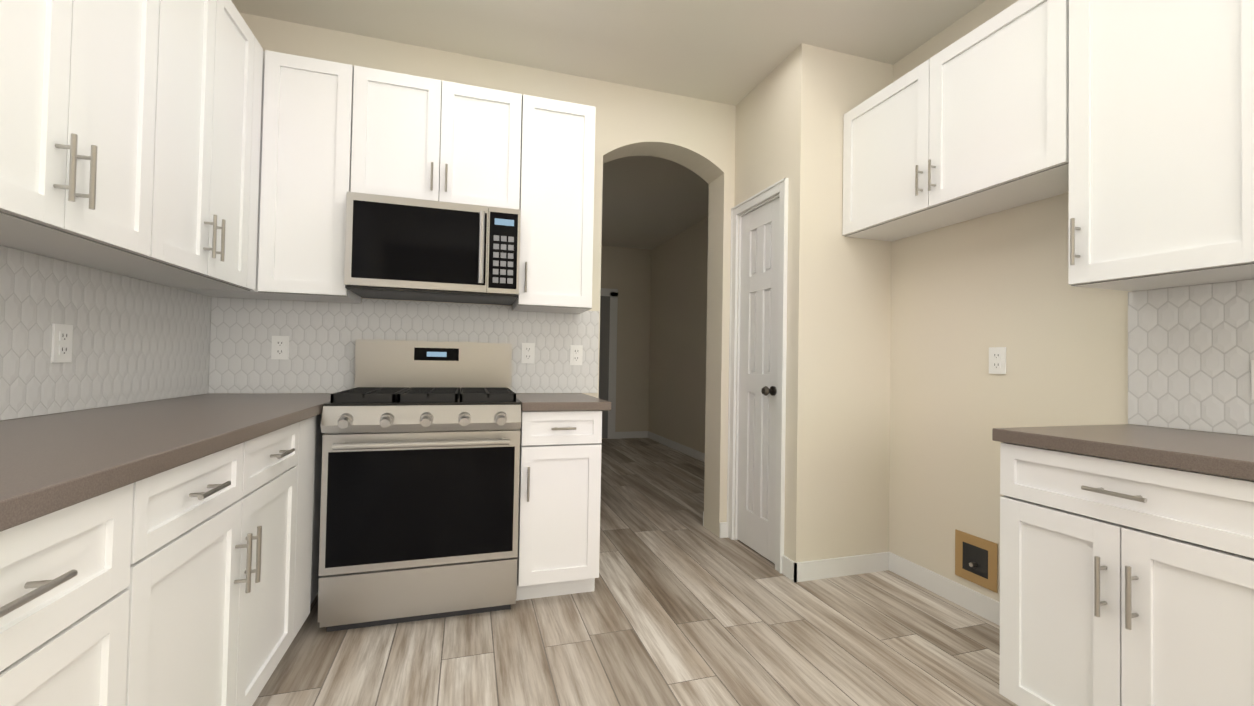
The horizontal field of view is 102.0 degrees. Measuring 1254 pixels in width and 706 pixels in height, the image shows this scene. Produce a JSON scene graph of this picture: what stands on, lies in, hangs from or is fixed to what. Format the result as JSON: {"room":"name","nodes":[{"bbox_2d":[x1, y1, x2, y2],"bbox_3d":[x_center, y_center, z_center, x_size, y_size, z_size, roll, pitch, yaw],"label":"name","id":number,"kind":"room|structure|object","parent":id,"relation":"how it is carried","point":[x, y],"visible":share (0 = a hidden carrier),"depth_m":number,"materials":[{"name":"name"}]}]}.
{"room":"kitchen","nodes":[
{"label":"kitchen","id":0,"kind":"room"},
{"bbox_2d":[208,12,735,536],"bbox_3d":[-0.640,-0.243,2.953,2.890,2.760,0.220,1,-1,-17],"label":"wall","id":1,"kind":"structure","parent":0,"point":[696,136],"depth_m":3.08,"materials":[{"name":"beige paint"}]},
{"bbox_2d":[174,50,289,299],"bbox_3d":[-1.753,-0.795,2.323,0.360,1.060,0.328,1,-1,-17],"label":"upper cabinet","id":2,"kind":"object","parent":1,"relation":"attached to","point":[271,101],"depth_m":2.21,"materials":[{"name":"white paint"}]},
{"bbox_2d":[274,53,369,303],"bbox_3d":[-1.444,-0.788,2.420,0.408,1.060,0.328,1,-1,-17],"label":"upper cabinet","id":3,"kind":"object","parent":1,"relation":"attached to","point":[332,133],"depth_m":2.28,"materials":[{"name":"white paint"}]},
{"bbox_2d":[208,297,598,392],"bbox_3d":[-1.077,0.176,2.689,1.894,0.896,0.008,1,-1,-17],"label":"backsplash","id":4,"kind":"structure","parent":1,"relation":"attached to","point":[323,336],"depth_m":2.59,"materials":[{"name":"tile"}]},
{"bbox_2d":[271,336,288,359],"bbox_3d":[-1.700,-0.026,2.488,0.072,0.115,0.008,1,-1,-17],"label":"outlet","id":5,"kind":"object","parent":4,"relation":"attached to","point":[280,348],"visible":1,"depth_m":2.49,"materials":[{"name":"white plastic"}]},
{"bbox_2d":[521,343,534,363],"bbox_3d":[-0.554,0.001,2.846,0.072,0.115,0.008,1,-1,-17],"label":"outlet","id":6,"kind":"object","parent":4,"relation":"attached to","point":[528,353],"visible":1,"depth_m":2.84,"materials":[{"name":"white plastic"}]},
{"bbox_2d":[570,345,582,364],"bbox_3d":[-0.292,0.012,2.928,0.072,0.115,0.008,1,-1,-17],"label":"outlet","id":7,"kind":"object","parent":4,"relation":"attached to","point":[576,353],"visible":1,"depth_m":2.92,"materials":[{"name":"white plastic"}]},
{"bbox_2d":[366,68,525,213],"bbox_3d":[-0.940,-1.004,2.580,0.760,0.605,0.328,1,-1,-17],"label":"upper cabinet","id":8,"kind":"object","parent":1,"relation":"attached to","point":[431,139],"depth_m":2.43,"materials":[{"name":"white paint"}]},
{"bbox_2d":[344,191,520,304],"bbox_3d":[-0.929,-0.488,2.507,0.752,0.422,0.459,1,-1,-17],"label":"microwave","id":9,"kind":"object","parent":8,"relation":"attached to","point":[400,248],"visible":1,"depth_m":2.34,"materials":[{"name":"silver metal"}]},
{"bbox_2d":[512,95,595,313],"bbox_3d":[-0.429,-0.764,2.736,0.441,1.060,0.328,1,-1,-17],"label":"upper cabinet","id":10,"kind":"object","parent":1,"relation":"attached to","point":[557,216],"depth_m":2.60,"materials":[{"name":"white paint"}]},
{"bbox_2d":[231,0,985,249],"bbox_3d":[0.140,-1.659,1.958,4.320,0.060,11.020,1,-1,-17],"label":"ceiling","id":11,"kind":"structure","parent":0,"point":[733,52],"depth_m":2.60,"materials":[{"name":"paint"}]},
{"bbox_2d":[601,245,650,438],"bbox_3d":[-0.813,-0.168,7.162,2.610,2.760,0.120,1,-1,-17],"label":"wall","id":12,"kind":"structure","parent":0,"point":[625,272],"depth_m":7.37,"materials":[{"name":"paint"}]},
{"bbox_2d":[599,288,617,438],"bbox_3d":[-0.645,0.142,7.136,1.030,2.145,0.018,1,-1,-17],"label":"door frame","id":13,"kind":"structure","parent":12,"relation":"attached to","point":[608,342],"depth_m":7.25,"materials":[{"name":"white paint"}]},
{"bbox_2d":[615,431,646,438],"bbox_3d":[0.057,1.184,7.346,0.482,0.095,0.011,1,-1,-17],"label":"baseboard","id":14,"kind":"structure","parent":12,"relation":"attached to","point":[633,434],"depth_m":7.34,"materials":[{"name":"white paint"}]},
{"bbox_2d":[252,438,1017,705],"bbox_3d":[0.089,1.160,1.905,4.320,0.060,11.020,1,-1,-17],"label":"floor","id":15,"kind":"structure","parent":0,"point":[680,605],"depth_m":2.00,"materials":[{"name":"brown wood"}]},
{"bbox_2d":[0,470,167,705],"bbox_3d":[-1.096,0.648,0.540,0.618,0.870,0.671,1,-1,-17],"label":"base cabinet","id":16,"kind":"object","parent":15,"relation":"on","point":[82,583],"depth_m":0.81,"materials":[{"name":"white paint"}]},
{"bbox_2d":[0,393,332,531],"bbox_3d":[-1.179,0.198,0.876,0.638,0.039,3.408,1,-1,-17],"label":"countertop","id":17,"kind":"structure","parent":16,"relation":"on","point":[51,463],"depth_m":1.09,"materials":[{"name":"stone"}]},
{"bbox_2d":[160,420,303,705],"bbox_3d":[-1.316,0.658,1.243,0.618,0.870,0.923,1,-1,-17],"label":"base cabinet","id":18,"kind":"object","parent":15,"relation":"on","point":[194,583],"depth_m":1.30,"materials":[{"name":"white paint"}]},
{"bbox_2d":[300,414,319,627],"bbox_3d":[-1.475,0.664,1.752,0.618,0.870,0.261,1,-1,-17],"label":"base cabinet","id":19,"kind":"object","parent":15,"relation":"on","point":[311,425],"depth_m":1.93,"materials":[{"name":"white paint"}]},
{"bbox_2d":[316,414,324,594],"bbox_3d":[-1.610,0.670,2.183,0.618,0.870,0.643,1,-1,-17],"label":"base cabinet","id":20,"kind":"object","parent":15,"relation":"on","point":[321,434],"depth_m":2.12,"materials":[{"name":"white paint"}]},
{"bbox_2d":[318,339,520,631],"bbox_3d":[-0.910,0.528,2.352,0.756,1.185,0.722,1,-1,-17],"label":"range","id":21,"kind":"object","parent":15,"relation":"on","point":[419,510],"visible":1,"depth_m":2.09,"materials":[{"name":"silver metal"}]},
{"bbox_2d":[516,410,601,600],"bbox_3d":[-0.383,0.699,2.561,0.370,0.870,0.654,1,-1,-17],"label":"base cabinet","id":22,"kind":"object","parent":15,"relation":"on","point":[559,506],"visible":0.92,"depth_m":2.29,"materials":[{"name":"white paint"}]},
{"bbox_2d":[516,393,610,410],"bbox_3d":[-0.359,0.244,2.578,0.406,0.039,0.629,1,-1,-17],"label":"countertop","id":23,"kind":"structure","parent":22,"relation":"on","point":[556,402],"depth_m":2.32,"materials":[{"name":"stone"}]},
{"bbox_2d":[999,442,1250,705],"bbox_3d":[1.541,0.710,1.332,0.628,0.870,0.670,1,-1,-17],"label":"base cabinet","id":24,"kind":"object","parent":15,"relation":"on","point":[1124,583],"depth_m":1.27,"materials":[{"name":"white paint"}]},
{"bbox_2d":[1251,481,1253,705],"bbox_3d":[1.749,0.702,0.665,0.628,0.870,0.971,1,-1,-17],"label":"base cabinet","id":25,"kind":"object","parent":15,"relation":"on","point":[1252,482],"depth_m":1.06,"materials":[{"name":"white paint"}]},
{"bbox_2d":[992,424,1253,480],"bbox_3d":[1.668,0.249,0.934,0.643,0.039,1.542,1,-1,-17],"label":"countertop","id":26,"kind":"structure","parent":25,"relation":"on","point":[1224,454],"depth_m":1.33,"materials":[{"name":"stone"}]},
{"bbox_2d":[648,216,707,452],"bbox_3d":[0.974,-0.165,5.615,0.120,2.760,3.900,1,-1,-17],"label":"wall","id":27,"kind":"structure","parent":0,"point":[678,336],"depth_m":6.39,"materials":[{"name":"paint"}]},
{"bbox_2d":[647,431,704,461],"bbox_3d":[0.886,1.166,5.569,0.011,0.095,3.896,1,-1,-17],"label":"baseboard","id":28,"kind":"structure","parent":27,"relation":"attached to","point":[691,452],"depth_m":6.33,"materials":[{"name":"white paint"}]},
{"bbox_2d":[734,55,789,527],"bbox_3d":[0.811,-0.217,2.987,0.100,2.760,0.580,1,-1,-17],"label":"wall","id":29,"kind":"structure","parent":0,"point":[762,137],"depth_m":2.95,"materials":[{"name":"beige paint"}]},
{"bbox_2d":[727,178,788,573],"bbox_3d":[0.778,0.116,2.972,0.156,2.092,0.580,1,-1,-17],"label":"door","id":30,"kind":"structure","parent":29,"relation":"attached to","point":[757,389],"depth_m":2.96,"materials":[{"name":"white paint"}]},
{"bbox_2d":[784,43,892,561],"bbox_3d":[1.146,-0.216,2.735,0.590,2.760,0.100,1,-1,-17],"label":"wall","id":31,"kind":"structure","parent":0,"point":[837,455],"depth_m":2.67,"materials":[{"name":"beige paint"}]},
{"bbox_2d":[787,552,886,581],"bbox_3d":[1.122,1.115,2.658,0.585,0.095,0.025,1,-1,-17],"label":"baseboard","id":32,"kind":"structure","parent":31,"relation":"attached to","point":[874,562],"depth_m":2.63,"materials":[{"name":"white paint"}]},
{"bbox_2d":[889,0,1251,601],"bbox_3d":[2.338,-0.244,0.111,0.120,2.760,5.820,1,-1,-17],"label":"wall","id":33,"kind":"structure","parent":0,"point":[966,295],"depth_m":2.29,"materials":[{"name":"beige paint"}]},
{"bbox_2d":[887,552,999,625],"bbox_3d":[1.569,1.116,2.244,0.011,0.095,1.053,1,-1,-17],"label":"baseboard","id":34,"kind":"structure","parent":33,"relation":"attached to","point":[979,604],"depth_m":2.40,"materials":[{"name":"white paint"}]},
{"bbox_2d":[842,0,1068,241],"bbox_3d":[1.438,-0.945,2.228,0.363,0.650,1.056,1,-1,-17],"label":"upper cabinet","id":35,"kind":"object","parent":33,"relation":"attached to","point":[974,124],"visible":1,"depth_m":2.04,"materials":[{"name":"white paint"}]},
{"bbox_2d":[955,529,997,592],"bbox_3d":[1.553,0.928,2.276,0.030,0.210,0.196,1,-1,-17],"label":"outlet box","id":36,"kind":"object","parent":33,"relation":"attached to","point":[976,559],"visible":1,"depth_m":2.27,"materials":[{"name":"brown wood"}]},
{"bbox_2d":[989,347,1005,373],"bbox_3d":[1.608,0.033,2.206,0.008,0.115,0.072,1,-1,-17],"label":"outlet","id":37,"kind":"object","parent":33,"relation":"attached to","point":[997,360],"visible":1,"depth_m":2.20,"materials":[{"name":"white plastic"}]},
{"bbox_2d":[1068,0,1253,291],"bbox_3d":[1.661,-0.750,1.502,0.363,1.060,0.455,1,-1,-17],"label":"upper cabinet","id":38,"kind":"object","parent":33,"relation":"attached to","point":[1161,144],"visible":1,"depth_m":1.46,"materials":[{"name":"white paint"}]},
{"bbox_2d":[1128,279,1253,435],"bbox_3d":[1.974,0.007,1.037,0.008,0.458,1.530,1,-1,-17],"label":"backsplash","id":39,"kind":"structure","parent":33,"relation":"attached to","point":[1190,353],"depth_m":1.61,"materials":[{"name":"tile"}]},
{"bbox_2d":[1251,360,1253,399],"bbox_3d":[1.835,0.078,1.448,0.008,0.115,0.072,1,-1,-17],"label":"outlet","id":40,"kind":"object","parent":39,"relation":"attached to","point":[1252,373],"visible":1,"depth_m":1.48,"materials":[{"name":"white plastic"}]},
{"bbox_3d":[-1.104,-0.318,-0.607,0.120,2.760,6.740,1,-1,-17],"label":"wall","id":41,"kind":"structure","parent":0,"visible":0},
{"bbox_2d":[0,0,179,267],"bbox_3d":[-1.409,-0.812,1.117,0.298,1.060,0.780,1,-1,-17],"label":"upper cabinet","id":42,"kind":"object","parent":41,"relation":"attached to","point":[130,130],"depth_m":1.25,"materials":[{"name":"white paint"}]},
{"bbox_2d":[0,245,211,419],"bbox_3d":[-1.477,-0.059,0.791,0.008,0.458,3.398,1,-1,-17],"label":"backsplash","id":43,"kind":"structure","parent":41,"relation":"attached to","point":[134,340],"depth_m":1.66,"materials":[{"name":"tile"}]},
{"bbox_2d":[51,323,72,362],"bbox_3d":[-1.699,-0.029,1.529,0.008,0.115,0.072,1,-1,-17],"label":"outlet","id":44,"kind":"object","parent":43,"relation":"attached to","point":[62,337],"visible":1,"depth_m":1.52,"materials":[{"name":"white plastic"}]},
{"bbox_2d":[62,0,262,290],"bbox_3d":[-1.611,-0.803,1.763,0.298,1.060,0.817,1,-1,-17],"label":"upper cabinet","id":45,"kind":"object","parent":41,"relation":"attached to","point":[219,86],"depth_m":1.82,"materials":[{"name":"white paint"}]}
]}

